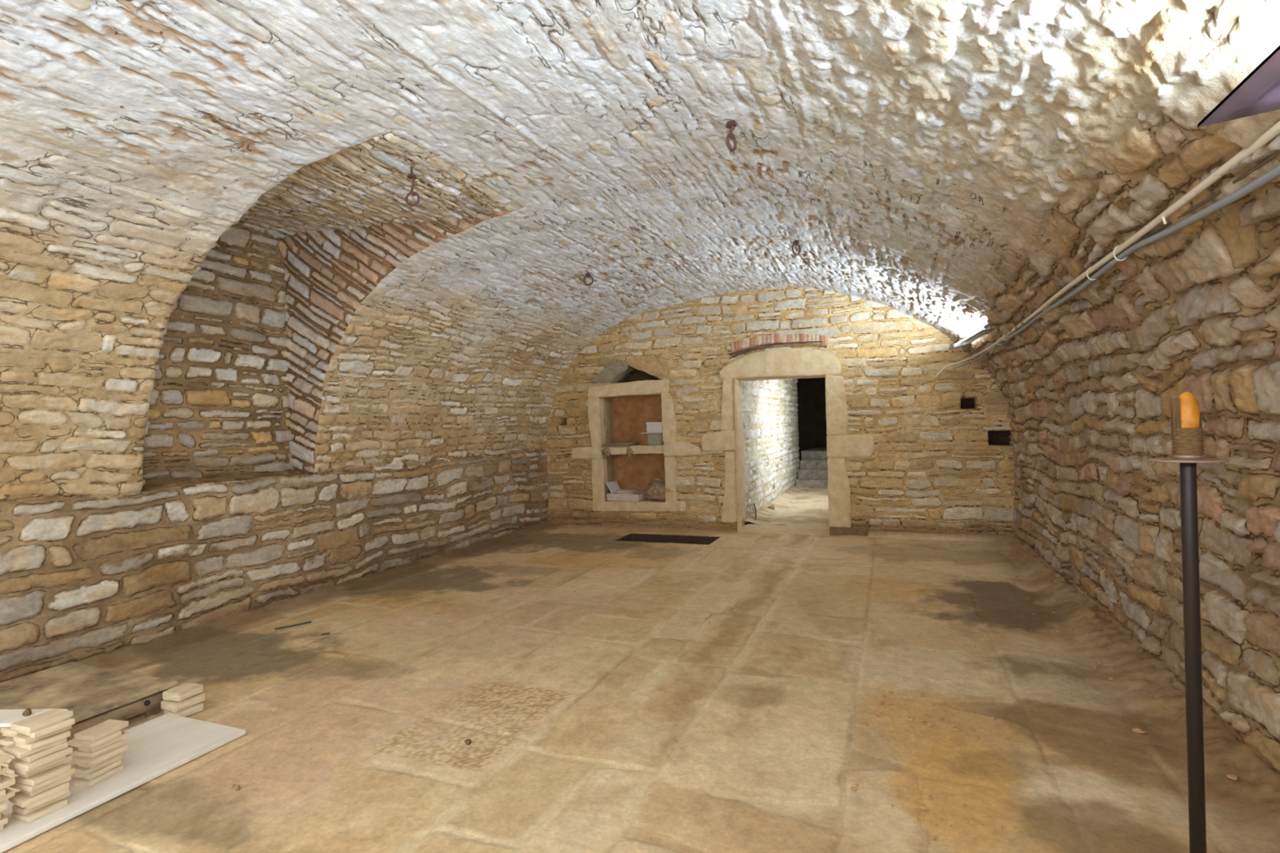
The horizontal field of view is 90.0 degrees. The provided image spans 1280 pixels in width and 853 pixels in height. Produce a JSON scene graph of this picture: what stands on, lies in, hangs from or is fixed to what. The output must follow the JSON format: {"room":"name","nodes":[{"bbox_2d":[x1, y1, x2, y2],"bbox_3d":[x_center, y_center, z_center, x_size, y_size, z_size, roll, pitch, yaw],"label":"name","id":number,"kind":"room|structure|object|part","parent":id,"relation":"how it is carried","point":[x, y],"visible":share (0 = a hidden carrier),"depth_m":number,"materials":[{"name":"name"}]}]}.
{"room":"vaulted stone cellar","nodes":[
{"label":"vaulted stone cellar","id":0,"kind":"room"},
{"bbox_2d":[0,453,548,683],"bbox_3d":[-3.084,0.954,5.128,0.096,1.105,9.685,-2,0,21],"label":"wall","id":1,"kind":"structure","parent":0,"point":[82,577],"depth_m":4.84,"materials":[{"name":"beige stone"}]},
{"bbox_2d":[142,129,524,492],"bbox_3d":[-2.279,-0.666,4.683,2.550,2.250,1.458,-2,0,21],"label":"alcove","id":2,"kind":"structure","parent":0,"point":[247,348],"depth_m":5.25,"materials":[{"name":"beige stone"}]},
{"bbox_2d":[404,165,420,206],"bbox_3d":[-1.448,-1.526,4.068,0.082,0.254,0.061,-1,0,39],"label":"ring","id":3,"kind":"object","parent":2,"relation":"attached to","point":[412,176],"visible":1,"depth_m":4.06,"materials":[{"name":"brown metal"}]},
{"bbox_3d":[-1.449,-1.591,4.069,0.057,0.020,0.060,-2,0,21],"label":"wall plate","id":4,"kind":"part","parent":3,"relation":"part of","materials":[{"name":"metal"}]},
{"bbox_2d":[0,0,1279,502],"bbox_3d":[-0.367,-0.700,4.043,6.024,2.141,9.706,-2,0,21],"label":"ceiling","id":5,"kind":"structure","parent":0,"point":[953,166],"depth_m":3.33,"materials":[{"name":"beige stone"}]},
{"bbox_2d":[582,271,593,285],"bbox_3d":[-0.541,-1.565,6.699,0.107,0.180,0.060,-2,0,21],"label":"ring","id":6,"kind":"object","parent":5,"relation":"attached to","point":[588,274],"visible":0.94,"depth_m":6.69,"materials":[{"name":"metal"}]},
{"bbox_2d":[725,120,737,151],"bbox_3d":[0.500,-1.613,3.505,0.057,0.209,0.093,-2,0,21],"label":"ring","id":7,"kind":"object","parent":5,"relation":"attached to","point":[730,124],"visible":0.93,"depth_m":3.50,"materials":[{"name":"metal"}]},
{"bbox_3d":[0.499,-1.656,3.505,0.057,0.020,0.060,-2,0,21],"label":"wall plate","id":8,"kind":"part","parent":7,"relation":"part of","materials":[{"name":"metal"}]},
{"bbox_2d":[791,240,800,255],"bbox_3d":[1.421,-1.647,5.818,0.059,0.184,0.106,-1,0,29],"label":"ring","id":9,"kind":"object","parent":5,"relation":"attached to","point":[796,242],"visible":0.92,"depth_m":5.81,"materials":[{"name":"metal"}]},
{"bbox_2d":[951,324,995,349],"bbox_3d":[3.267,-0.872,6.284,0.129,0.053,1.516,-2,0,16],"label":"trough","id":10,"kind":"object","parent":5,"relation":"attached to","point":[980,332],"visible":1,"depth_m":6.14,"materials":[{"name":"metal"}]},
{"bbox_2d":[933,120,1279,377],"bbox_3d":[2.417,-0.657,3.821,0.369,0.238,7.694,-2,0,18],"label":"conduit","id":11,"kind":"object","parent":5,"relation":"attached to","point":[1273,131],"visible":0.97,"depth_m":2.20,"materials":[{"name":"beige plastic"}]},
{"bbox_2d":[1197,44,1279,127],"bbox_3d":[1.152,-0.730,0.721,0.270,0.052,1.600,-2,0,21],"label":"umbrella","id":12,"kind":"object","parent":5,"relation":"attached to","point":[1259,92],"visible":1,"depth_m":1.38,"materials":[{"name":"fabric"}]},
{"bbox_2d":[2,521,1279,852],"bbox_3d":[-0.178,1.534,4.223,6.500,0.486,10.100,-2,0,21],"label":"floor","id":13,"kind":"structure","parent":0,"point":[769,758],"depth_m":3.16,"materials":[{"name":"stone"}]},
{"bbox_2d":[0,662,177,747],"bbox_3d":[-3.079,1.424,2.925,0.920,0.148,1.280,-2,0,21],"label":"wooden platform","id":14,"kind":"object","parent":13,"relation":"on","point":[86,691],"visible":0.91,"depth_m":3.25,"materials":[{"name":"wood"}]},
{"bbox_3d":[-2.688,1.414,2.771,0.022,0.066,1.200,-2,0,21],"label":"rail","id":15,"kind":"part","parent":14,"relation":"part of","materials":[{"name":"brown wood"}]},
{"bbox_3d":[-2.486,1.396,3.228,0.026,0.026,0.026,-2,0,21],"label":"knob","id":16,"kind":"part","parent":14,"relation":"part of","materials":[{"name":"paint"}]},
{"bbox_2d":[0,713,245,852],"bbox_3d":[-2.452,1.466,2.329,0.565,0.022,1.750,-2,0,21],"label":"board","id":17,"kind":"object","parent":13,"relation":"on","point":[162,744],"visible":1,"depth_m":2.77,"materials":[{"name":"white wood"}]},
{"bbox_2d":[11,799,67,822],"bbox_3d":[-2.258,1.439,2.408,0.107,0.024,0.122,-2,0,20],"label":"wood offcut","id":18,"kind":"object","parent":17,"relation":"on","point":[48,809],"visible":0.69,"depth_m":2.37,"materials":[{"name":"brown wood"}]},
{"bbox_2d":[12,790,70,815],"bbox_3d":[-2.266,1.416,2.424,0.087,0.023,0.140,-2,0,23],"label":"wood offcut","id":19,"kind":"object","parent":18,"relation":"on","point":[16,809],"visible":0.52,"depth_m":2.37,"materials":[{"name":"brown wood"}]},
{"bbox_2d":[23,787,69,809],"bbox_3d":[-2.268,1.394,2.423,0.126,0.023,0.122,-1,0,26],"label":"wood offcut","id":20,"kind":"object","parent":19,"relation":"on","point":[67,790],"visible":0.36,"depth_m":2.39,"materials":[{"name":"brown wood"}]},
{"bbox_2d":[8,782,69,808],"bbox_3d":[-2.257,1.373,2.404,0.106,0.024,0.140,-2,0,25],"label":"wood offcut","id":21,"kind":"object","parent":20,"relation":"on","point":[20,799],"visible":0.63,"depth_m":2.36,"materials":[{"name":"brown wood"}]},
{"bbox_2d":[20,774,71,796],"bbox_3d":[-2.250,1.350,2.425,0.088,0.024,0.121,-1,0,25],"label":"wood offcut","id":22,"kind":"object","parent":21,"relation":"on","point":[66,779],"visible":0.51,"depth_m":2.40,"materials":[{"name":"brown wood"}]},
{"bbox_2d":[8,767,75,792],"bbox_3d":[-2.261,1.328,2.423,0.127,0.023,0.140,-2,0,17],"label":"wood offcut","id":23,"kind":"object","parent":22,"relation":"on","point":[19,786],"visible":0.5,"depth_m":2.37,"materials":[{"name":"brown wood"}]},
{"bbox_2d":[14,763,71,786],"bbox_3d":[-2.248,1.306,2.410,0.107,0.024,0.122,-2,0,17],"label":"wood offcut","id":24,"kind":"object","parent":23,"relation":"on","point":[37,779],"visible":0.73,"depth_m":2.38,"materials":[{"name":"brown wood"}]},
{"bbox_2d":[14,754,71,777],"bbox_3d":[-2.268,1.284,2.433,0.087,0.023,0.140,-1,0,23],"label":"wood offcut","id":25,"kind":"object","parent":24,"relation":"on","point":[68,757],"visible":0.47,"depth_m":2.41,"materials":[{"name":"brown wood"}]},
{"bbox_2d":[8,755,66,775],"bbox_3d":[-2.272,1.262,2.411,0.126,0.023,0.122,-2,0,23],"label":"wood offcut","id":26,"kind":"object","parent":25,"relation":"on","point":[20,771],"visible":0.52,"depth_m":2.37,"materials":[{"name":"brown wood"}]},
{"bbox_2d":[10,746,72,772],"bbox_3d":[-2.242,1.240,2.401,0.106,0.024,0.140,-2,0,21],"label":"wood offcut","id":27,"kind":"object","parent":26,"relation":"on","point":[16,763],"visible":0.67,"depth_m":2.36,"materials":[{"name":"brown wood"}]},
{"bbox_2d":[16,741,68,762],"bbox_3d":[-2.249,1.218,2.409,0.088,0.024,0.121,-1,0,21],"label":"wood offcut","id":28,"kind":"object","parent":27,"relation":"on","point":[33,757],"visible":0.6,"depth_m":2.38,"materials":[{"name":"brown wood"}]},
{"bbox_2d":[2,737,66,758],"bbox_3d":[-2.277,1.196,2.411,0.127,0.023,0.140,-1,0,24],"label":"wood offcut","id":29,"kind":"object","parent":28,"relation":"on","point":[11,749],"visible":0.58,"depth_m":2.36,"materials":[{"name":"brown wood"}]},
{"bbox_2d":[15,730,70,751],"bbox_3d":[-2.247,1.174,2.409,0.107,0.024,0.122,-2,0,23],"label":"wood offcut","id":30,"kind":"object","parent":29,"relation":"on","point":[33,745],"visible":0.62,"depth_m":2.38,"materials":[{"name":"brown wood"}]},
{"bbox_2d":[13,724,71,744],"bbox_3d":[-2.251,1.152,2.413,0.087,0.023,0.140,-2,0,23],"label":"wood offcut","id":31,"kind":"object","parent":30,"relation":"on","point":[22,739],"visible":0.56,"depth_m":2.36,"materials":[{"name":"brown wood"}]},
{"bbox_2d":[17,717,75,738],"bbox_3d":[-2.240,1.129,2.415,0.126,0.023,0.122,-1,0,24],"label":"wood offcut","id":32,"kind":"object","parent":31,"relation":"on","point":[68,722],"visible":0.56,"depth_m":2.38,"materials":[{"name":"brown wood"}]},
{"bbox_2d":[10,708,73,733],"bbox_3d":[-2.252,1.109,2.414,0.106,0.024,0.140,-2,0,18],"label":"wood offcut","id":33,"kind":"object","parent":32,"relation":"on","point":[30,725],"visible":1,"depth_m":2.39,"materials":[{"name":"brown wood"}]},
{"bbox_2d":[72,764,124,787],"bbox_3d":[-2.233,1.438,2.640,0.087,0.023,0.140,-2,0,12],"label":"wood offcut","id":34,"kind":"object","parent":17,"relation":"on","point":[78,782],"visible":0.67,"depth_m":2.59,"materials":[{"name":"brown wood"}]},
{"bbox_2d":[71,760,121,780],"bbox_3d":[-2.260,1.416,2.653,0.126,0.023,0.122,-1,0,15],"label":"wood offcut","id":35,"kind":"object","parent":34,"relation":"on","point":[90,776],"visible":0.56,"depth_m":2.61,"materials":[{"name":"brown wood"}]},
{"bbox_2d":[71,755,122,776],"bbox_3d":[-2.258,1.395,2.654,0.106,0.024,0.140,-2,0,21],"label":"wood offcut","id":36,"kind":"object","parent":35,"relation":"on","point":[81,771],"visible":0.45,"depth_m":2.60,"materials":[{"name":"brown wood"}]},
{"bbox_2d":[78,751,124,768],"bbox_3d":[-2.233,1.372,2.653,0.088,0.024,0.121,-2,0,16],"label":"wood offcut","id":37,"kind":"object","parent":36,"relation":"on","point":[122,753],"visible":0.28,"depth_m":2.62,"materials":[{"name":"brown wood"}]},
{"bbox_2d":[69,744,128,766],"bbox_3d":[-2.228,1.349,2.637,0.127,0.023,0.140,-1,0,15],"label":"wood offcut","id":38,"kind":"object","parent":37,"relation":"on","point":[82,761],"visible":0.69,"depth_m":2.59,"materials":[{"name":"brown wood"}]},
{"bbox_2d":[74,739,123,758],"bbox_3d":[-2.239,1.328,2.649,0.107,0.024,0.122,-1,0,17],"label":"wood offcut","id":39,"kind":"object","parent":38,"relation":"on","point":[77,753],"visible":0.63,"depth_m":2.60,"materials":[{"name":"brown wood"}]},
{"bbox_2d":[78,731,128,752],"bbox_3d":[-2.225,1.305,2.655,0.087,0.023,0.140,-1,0,17],"label":"wood offcut","id":40,"kind":"object","parent":39,"relation":"on","point":[124,735],"visible":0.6,"depth_m":2.63,"materials":[{"name":"brown wood"}]},
{"bbox_2d":[68,730,121,749],"bbox_3d":[-2.242,1.283,2.634,0.126,0.023,0.122,-1,0,15],"label":"wood offcut","id":41,"kind":"object","parent":40,"relation":"on","point":[74,743],"visible":0.66,"depth_m":2.59,"materials":[{"name":"brown wood"}]},
{"bbox_2d":[74,719,128,742],"bbox_3d":[-2.234,1.262,2.659,0.106,0.024,0.140,-1,0,14],"label":"wood offcut","id":42,"kind":"object","parent":41,"relation":"on","point":[93,734],"visible":1,"depth_m":2.64,"materials":[{"name":"brown wood"}]},
{"bbox_3d":[-2.351,1.441,2.264,0.088,0.024,0.121,-2,0,23],"label":"wood offcut","id":43,"kind":"object","parent":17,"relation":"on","visible":0},
{"bbox_2d":[0,813,8,826],"bbox_3d":[-2.361,1.419,2.270,0.127,0.023,0.140,-1,0,27],"label":"wood offcut","id":44,"kind":"object","parent":43,"relation":"on","point":[4,820],"visible":0.81,"depth_m":2.30,"materials":[{"name":"brown wood"}]},
{"bbox_3d":[-2.362,1.397,2.258,0.107,0.023,0.122,-2,0,22],"label":"wood offcut","id":45,"kind":"object","parent":44,"relation":"on","visible":0},
{"bbox_3d":[-2.360,1.375,2.264,0.087,0.023,0.140,-2,0,25],"label":"wood offcut","id":46,"kind":"object","parent":45,"relation":"on","visible":0},
{"bbox_2d":[0,801,7,812],"bbox_3d":[-2.329,1.352,2.245,0.126,0.023,0.122,-2,0,25],"label":"wood offcut","id":47,"kind":"object","parent":46,"relation":"on","point":[3,806],"visible":1,"depth_m":2.27,"materials":[{"name":"brown wood"}]},
{"bbox_2d":[0,787,14,802],"bbox_3d":[-2.336,1.331,2.272,0.106,0.024,0.140,-1,0,21],"label":"wood offcut","id":48,"kind":"object","parent":47,"relation":"on","point":[10,793],"visible":0.75,"depth_m":2.30,"materials":[{"name":"brown wood"}]},
{"bbox_2d":[0,788,5,796],"bbox_3d":[-2.329,1.308,2.251,0.088,0.024,0.121,-2,0,25],"label":"wood offcut","id":49,"kind":"object","parent":48,"relation":"on","point":[2,792],"visible":0.92,"depth_m":2.28,"materials":[{"name":"brown wood"}]},
{"bbox_2d":[0,774,15,790],"bbox_3d":[-2.345,1.286,2.275,0.127,0.023,0.140,-2,0,20],"label":"wood offcut","id":50,"kind":"object","parent":49,"relation":"on","point":[6,781],"visible":0.95,"depth_m":2.31,"materials":[{"name":"brown wood"}]},
{"bbox_3d":[-2.363,1.265,2.260,0.107,0.023,0.122,-2,0,27],"label":"wood offcut","id":51,"kind":"object","parent":50,"relation":"on","visible":0},
{"bbox_2d":[0,765,7,774],"bbox_3d":[-2.356,1.243,2.268,0.087,0.023,0.140,-2,0,24],"label":"wood offcut","id":52,"kind":"object","parent":51,"relation":"on","point":[3,769],"visible":0.91,"depth_m":2.31,"materials":[{"name":"brown wood"}]},
{"bbox_3d":[-2.361,1.220,2.254,0.126,0.023,0.122,-2,0,25],"label":"wood offcut","id":53,"kind":"object","parent":52,"relation":"on","visible":0},
{"bbox_2d":[0,752,9,764],"bbox_3d":[-2.351,1.199,2.267,0.106,0.024,0.140,-2,0,20],"label":"wood offcut","id":54,"kind":"object","parent":53,"relation":"on","point":[4,757],"visible":1,"depth_m":2.30,"materials":[{"name":"brown wood"}]},
{"bbox_3d":[-2.442,1.443,2.578,0.088,0.024,0.121,-2,0,15],"label":"wood offcut","id":55,"kind":"object","parent":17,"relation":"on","visible":0},
{"bbox_2d":[5,786,20,792],"bbox_3d":[-2.448,1.421,2.566,0.127,0.023,0.140,-2,0,12],"label":"wood offcut","id":56,"kind":"object","parent":55,"relation":"on","point":[16,790],"visible":0.05,"depth_m":2.49,"materials":[{"name":"brown wood"}]},
{"bbox_3d":[-2.435,1.399,2.585,0.107,0.023,0.122,-2,0,13],"label":"wood offcut","id":57,"kind":"object","parent":56,"relation":"on","visible":0},
{"bbox_2d":[2,773,16,778],"bbox_3d":[-2.458,1.377,2.581,0.087,0.023,0.140,-1,0,19],"label":"wood offcut","id":58,"kind":"object","parent":57,"relation":"on","point":[5,774],"visible":0.12,"depth_m":2.51,"materials":[{"name":"brown wood"}]},
{"bbox_2d":[6,769,17,776],"bbox_3d":[-2.451,1.355,2.567,0.126,0.023,0.122,-1,0,20],"label":"wood offcut","id":59,"kind":"object","parent":58,"relation":"on","point":[11,772],"visible":0.09,"depth_m":2.50,"materials":[{"name":"brown wood"}]},
{"bbox_2d":[0,762,13,771],"bbox_3d":[-2.470,1.334,2.577,0.106,0.024,0.140,-1,0,17],"label":"wood offcut","id":60,"kind":"object","parent":59,"relation":"on","point":[3,764],"visible":0.09,"depth_m":2.51,"materials":[{"name":"brown wood"}]},
{"bbox_2d":[4,758,14,763],"bbox_3d":[-2.480,1.312,2.576,0.088,0.024,0.121,-2,0,19],"label":"wood offcut","id":61,"kind":"object","parent":60,"relation":"on","point":[11,759],"visible":0.08,"depth_m":2.51,"materials":[{"name":"brown wood"}]},
{"bbox_2d":[0,746,16,759],"bbox_3d":[-2.474,1.290,2.584,0.127,0.023,0.140,-2,0,20],"label":"wood offcut","id":62,"kind":"object","parent":61,"relation":"on","point":[1,748],"visible":0.07,"depth_m":2.52,"materials":[{"name":"brown wood"}]},
{"bbox_3d":[-2.437,1.267,2.577,0.107,0.023,0.122,-2,0,19],"label":"wood offcut","id":63,"kind":"object","parent":62,"relation":"on","visible":0},
{"bbox_2d":[0,737,15,746],"bbox_3d":[-2.468,1.246,2.582,0.087,0.023,0.140,-1,0,17],"label":"wood offcut","id":64,"kind":"object","parent":63,"relation":"on","point":[6,741],"visible":0.23,"depth_m":2.52,"materials":[{"name":"brown wood"}]},
{"bbox_2d":[2,733,13,737],"bbox_3d":[-2.470,1.223,2.596,0.126,0.023,0.122,-1,0,11],"label":"wood offcut","id":65,"kind":"object","parent":64,"relation":"on","point":[3,735],"visible":0.09,"depth_m":2.55,"materials":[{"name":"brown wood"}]},
{"bbox_2d":[0,727,20,736],"bbox_3d":[-2.459,1.202,2.581,0.106,0.024,0.140,-2,0,20],"label":"wood offcut","id":66,"kind":"object","parent":65,"relation":"on","point":[7,731],"visible":0.28,"depth_m":2.52,"materials":[{"name":"brown wood"}]},
{"bbox_2d":[0,708,67,727],"bbox_3d":[-2.526,1.182,2.597,0.302,0.017,0.133,-2,0,1],"label":"strip","id":67,"kind":"object","parent":66,"relation":"on","point":[7,717],"visible":0.48,"depth_m":2.61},
{"bbox_2d":[22,708,31,716],"bbox_3d":[-2.493,1.163,2.604,0.027,0.028,0.032,-2,0,21],"label":"chip","id":68,"kind":"object","parent":67,"relation":"on","point":[28,712],"visible":1,"depth_m":2.60,"materials":[{"name":"brown stone"}]},
{"bbox_2d":[164,702,203,716],"bbox_3d":[-2.347,1.456,3.293,0.122,0.044,0.134,-2,0,27],"label":"block","id":69,"kind":"object","parent":13,"relation":"on","point":[197,708],"visible":0.54,"depth_m":3.26,"materials":[{"name":"brown wood"}]},
{"bbox_2d":[160,692,205,712],"bbox_3d":[-2.349,1.411,3.292,0.123,0.043,0.153,-2,0,21],"label":"block","id":70,"kind":"object","parent":69,"relation":"on","point":[173,706],"visible":0.76,"depth_m":3.24,"materials":[{"name":"brown wood"}]},
{"bbox_2d":[162,682,203,702],"bbox_3d":[-2.350,1.366,3.292,0.123,0.043,0.132,-1,0,16],"label":"block","id":71,"kind":"object","parent":70,"relation":"on","point":[180,693],"visible":1,"depth_m":3.26,"materials":[{"name":"brown wood"}]},
{"bbox_2d":[231,784,240,791],"bbox_3d":[-1.618,1.451,2.564,0.027,0.039,0.024,-2,0,21],"label":"loose stone","id":72,"kind":"object","parent":13,"relation":"on","point":[236,788],"visible":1,"depth_m":2.56,"materials":[{"name":"beige stone"}]},
{"bbox_2d":[274,621,311,629],"bbox_3d":[-2.567,1.473,4.738,0.242,0.013,0.014,-1,0,-39],"label":"stick","id":73,"kind":"object","parent":13,"relation":"on","point":[309,621],"visible":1,"depth_m":4.73,"materials":[{"name":"grey wood"}]},
{"bbox_2d":[464,738,471,745],"bbox_3d":[-0.779,1.431,2.901,0.028,0.027,0.024,-1,0,31],"label":"pebble","id":74,"kind":"object","parent":13,"relation":"on","point":[468,741],"visible":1,"depth_m":2.90,"materials":[{"name":"brown stone"}]},
{"bbox_2d":[906,716,913,721],"bbox_3d":[1.269,1.379,3.010,0.023,0.020,0.032,-1,0,-22],"label":"chip","id":75,"kind":"object","parent":13,"relation":"on","point":[908,718],"visible":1,"depth_m":3.01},
{"bbox_2d":[927,721,933,726],"bbox_3d":[1.339,1.374,2.953,0.031,0.018,0.018,-1,0,-12],"label":"chip","id":76,"kind":"object","parent":13,"relation":"on","point":[929,724],"visible":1,"depth_m":2.95,"materials":[{"name":"beige stone"}]},
{"bbox_2d":[928,794,933,799],"bbox_3d":[1.086,1.384,2.387,0.018,0.015,0.024,-1,0,29],"label":"chip","id":77,"kind":"object","parent":13,"relation":"on","point":[931,797],"visible":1,"depth_m":2.38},
{"bbox_2d":[952,726,959,731],"bbox_3d":[1.429,1.374,2.901,0.023,0.018,0.030,-2,0,-24],"label":"chip","id":78,"kind":"object","parent":13,"relation":"on","point":[954,728],"visible":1,"depth_m":2.90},
{"bbox_2d":[1132,728,1141,733],"bbox_3d":[2.208,1.351,2.845,0.035,0.021,0.020,-1,0,42],"label":"chip","id":79,"kind":"object","parent":13,"relation":"on","point":[1135,730],"visible":1,"depth_m":2.84,"materials":[{"name":"beige stone"}]},
{"bbox_2d":[1147,391,1230,852],"bbox_3d":[1.620,0.641,1.876,0.320,1.489,0.320,-2,0,21],"label":"stand","id":80,"kind":"object","parent":13,"relation":"on","point":[1187,435],"visible":1,"depth_m":1.86,"materials":[{"name":"paint"}]},
{"bbox_2d":[1172,454,1203,459],"bbox_3d":[1.606,0.088,1.876,0.068,0.016,0.068,-2,0,21],"label":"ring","id":81,"kind":"object","parent":80,"relation":"attached to","point":[1175,456],"depth_m":1.85,"materials":[{"name":"metal"}]},
{"bbox_3d":[1.606,0.099,1.876,0.184,0.009,0.184,-2,0,21],"label":"drip plate","id":82,"kind":"part","parent":80,"relation":"part of","materials":[{"name":"metal"}]},
{"bbox_2d":[1226,774,1237,780],"bbox_3d":[2.209,1.310,2.389,0.032,0.020,0.023,-1,0,36],"label":"chip","id":83,"kind":"object","parent":13,"relation":"on","point":[1233,777],"visible":1,"depth_m":2.38,"materials":[{"name":"beige stone"}]},
{"bbox_2d":[741,378,799,525],"bbox_3d":[3.198,-0.134,11.260,1.682,2.940,6.201,-2,0,21],"label":"wall","id":84,"kind":"structure","parent":0,"point":[770,409],"depth_m":10.95,"materials":[{"name":"white stone"}]},
{"bbox_2d":[545,285,1016,534],"bbox_3d":[1.468,-0.238,8.585,6.563,3.490,0.495,-2,0,21],"label":"wall","id":85,"kind":"structure","parent":0,"point":[940,461],"depth_m":7.92,"materials":[{"name":"beige stone"}]},
{"bbox_2d":[571,355,701,511],"bbox_3d":[-0.011,0.106,9.182,1.952,2.195,0.533,-2,0,21],"label":"niche","id":86,"kind":"object","parent":85,"relation":"attached to","point":[613,417],"visible":0.81,"depth_m":9.17,"materials":[{"name":"stone"}]},
{"bbox_2d":[600,447,611,457],"bbox_3d":[-0.479,0.371,9.142,0.130,0.146,0.141,-2,0,-44],"label":"lump","id":87,"kind":"object","parent":86,"relation":"on","point":[606,451],"visible":1,"depth_m":9.11,"materials":[{"name":"beige stone"}]},
{"bbox_2d":[600,447,628,454],"bbox_3d":[-0.308,0.348,9.309,0.440,0.112,0.441,-2,0,21],"label":"shelf","id":88,"kind":"object","parent":86,"relation":"attached to","point":[614,451],"depth_m":9.08,"materials":[{"name":"stone"}]},
{"bbox_2d":[603,444,635,447],"bbox_3d":[-0.292,0.278,9.232,0.406,0.041,0.264,-1,0,20],"label":"stone slab","id":89,"kind":"object","parent":86,"relation":"on","point":[604,446],"visible":0.76,"depth_m":9.11,"materials":[{"name":"beige stone"}]},
{"bbox_2d":[604,441,638,444],"bbox_3d":[-0.269,0.243,9.212,0.445,0.034,0.245,-2,0,24],"label":"stone slab","id":90,"kind":"object","parent":89,"relation":"on","point":[631,442],"visible":1,"depth_m":9.11,"materials":[{"name":"stone"}]},
{"bbox_2d":[605,480,647,501],"bbox_3d":[-0.193,0.924,9.177,0.507,0.258,0.352,-1,0,26],"label":"open box","id":91,"kind":"object","parent":86,"relation":"on","point":[616,494],"visible":0.96,"depth_m":9.10,"materials":[{"name":"cardboard"}]},
{"bbox_2d":[626,448,633,457],"bbox_3d":[-0.141,0.374,9.032,0.092,0.133,0.085,-2,0,2],"label":"lump","id":92,"kind":"object","parent":86,"relation":"on","point":[629,451],"visible":1,"depth_m":9.01,"materials":[{"name":"beige stone"}]},
{"bbox_3d":[0.018,1.125,9.186,1.312,0.156,0.524,-2,0,21],"label":"sill","id":93,"kind":"part","parent":86,"relation":"part of","materials":[{"name":"stone"}]},
{"bbox_3d":[0.043,0.294,9.411,1.076,1.656,0.047,-2,0,21],"label":"panel","id":94,"kind":"part","parent":86,"relation":"part of","materials":[{"name":"paint"}]},
{"bbox_2d":[627,444,663,453],"bbox_3d":[0.172,0.325,9.152,0.605,0.124,0.376,-2,0,21],"label":"shelf","id":95,"kind":"object","parent":86,"relation":"attached to","point":[637,449],"depth_m":8.99,"materials":[{"name":"stone"}]},
{"bbox_2d":[644,477,665,500],"bbox_3d":[0.263,0.881,9.029,0.363,0.320,0.272,-2,0,21],"label":"crumpled bag","id":96,"kind":"object","parent":86,"relation":"on","point":[655,491],"visible":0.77,"depth_m":8.95,"materials":[{"name":"brown paper"}]},
{"bbox_2d":[647,433,663,444],"bbox_3d":[0.239,0.179,9.054,0.222,0.168,0.202,-2,0,21],"label":"concrete block","id":97,"kind":"object","parent":86,"relation":"on","point":[652,438],"visible":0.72,"depth_m":8.96,"materials":[{"name":"beige concrete"}]},
{"bbox_2d":[640,431,662,433],"bbox_3d":[0.205,0.089,9.056,0.332,0.017,0.242,-1,0,20],"label":"board","id":98,"kind":"object","parent":97,"relation":"on","point":[656,432],"visible":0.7,"depth_m":8.94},
{"bbox_2d":[645,422,662,432],"bbox_3d":[0.230,0.009,9.045,0.245,0.142,0.170,-2,0,21],"label":"box","id":99,"kind":"object","parent":98,"relation":"on","point":[651,427],"visible":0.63,"depth_m":8.97,"materials":[{"name":"white cardboard"}]},
{"bbox_3d":[0.228,-0.051,9.045,0.245,0.022,0.170,-2,0,21],"label":"lid","id":100,"kind":"part","parent":99,"relation":"part of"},
{"bbox_2d":[700,347,875,536],"bbox_3d":[1.951,0.109,8.486,2.217,2.688,0.783,-2,0,21],"label":"door frame","id":101,"kind":"structure","parent":85,"relation":"in","point":[804,362],"depth_m":8.19,"materials":[{"name":"stone"}]},
{"bbox_3d":[1.975,-0.942,8.735,1.186,0.587,0.188,-2,0,21],"label":"crown stone","id":102,"kind":"part","parent":101,"relation":"part of","materials":[{"name":"stone"}]},
{"bbox_2d":[728,341,822,357],"bbox_3d":[1.720,-0.998,8.202,1.202,0.157,0.053,-1,0,22],"label":"wire","id":103,"kind":"object","parent":101,"relation":"on","point":[775,344],"visible":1,"depth_m":8.22,"materials":[{"name":"metal"}]},
{"bbox_2d":[743,485,829,526],"bbox_3d":[3.178,1.299,11.122,1.800,0.076,5.200,-2,0,21],"label":"floor","id":104,"kind":"structure","parent":0,"point":[798,505],"depth_m":10.21,"materials":[{"name":"stone"}]},
{"bbox_2d":[753,503,756,520],"bbox_3d":[1.689,1.257,9.383,0.036,0.217,0.391,-1,0,8],"label":"stick","id":105,"kind":"object","parent":104,"relation":"on","point":[753,504],"visible":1,"depth_m":9.37,"materials":[{"name":"brown wood"}]},
{"bbox_2d":[767,505,774,509],"bbox_3d":[2.121,1.321,10.359,0.130,0.104,0.106,-2,0,21],"label":"loose stone","id":106,"kind":"object","parent":104,"relation":"on","point":[772,507],"visible":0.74,"depth_m":10.31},
{"bbox_2d":[796,377,827,469],"bbox_3d":[5.233,-0.767,16.203,7.100,4.500,4.600,-2,0,21],"label":"wall","id":107,"kind":"structure","parent":0,"point":[811,412],"depth_m":18.57,"materials":[{"name":"black"}]},
{"bbox_2d":[795,444,828,488],"bbox_3d":[5.101,0.907,15.960,1.677,0.787,5.538,-2,0,21],"label":"steps","id":108,"kind":"structure","parent":0,"point":[812,473],"depth_m":14.12,"materials":[{"name":"grey stone"}]},
{"bbox_2d":[1002,326,1279,773],"bbox_3d":[2.477,0.489,2.934,0.184,1.740,9.710,-2,0,21],"label":"wall","id":109,"kind":"structure","parent":0,"point":[1106,517],"depth_m":3.14,"materials":[{"name":"beige stone"}]}
]}

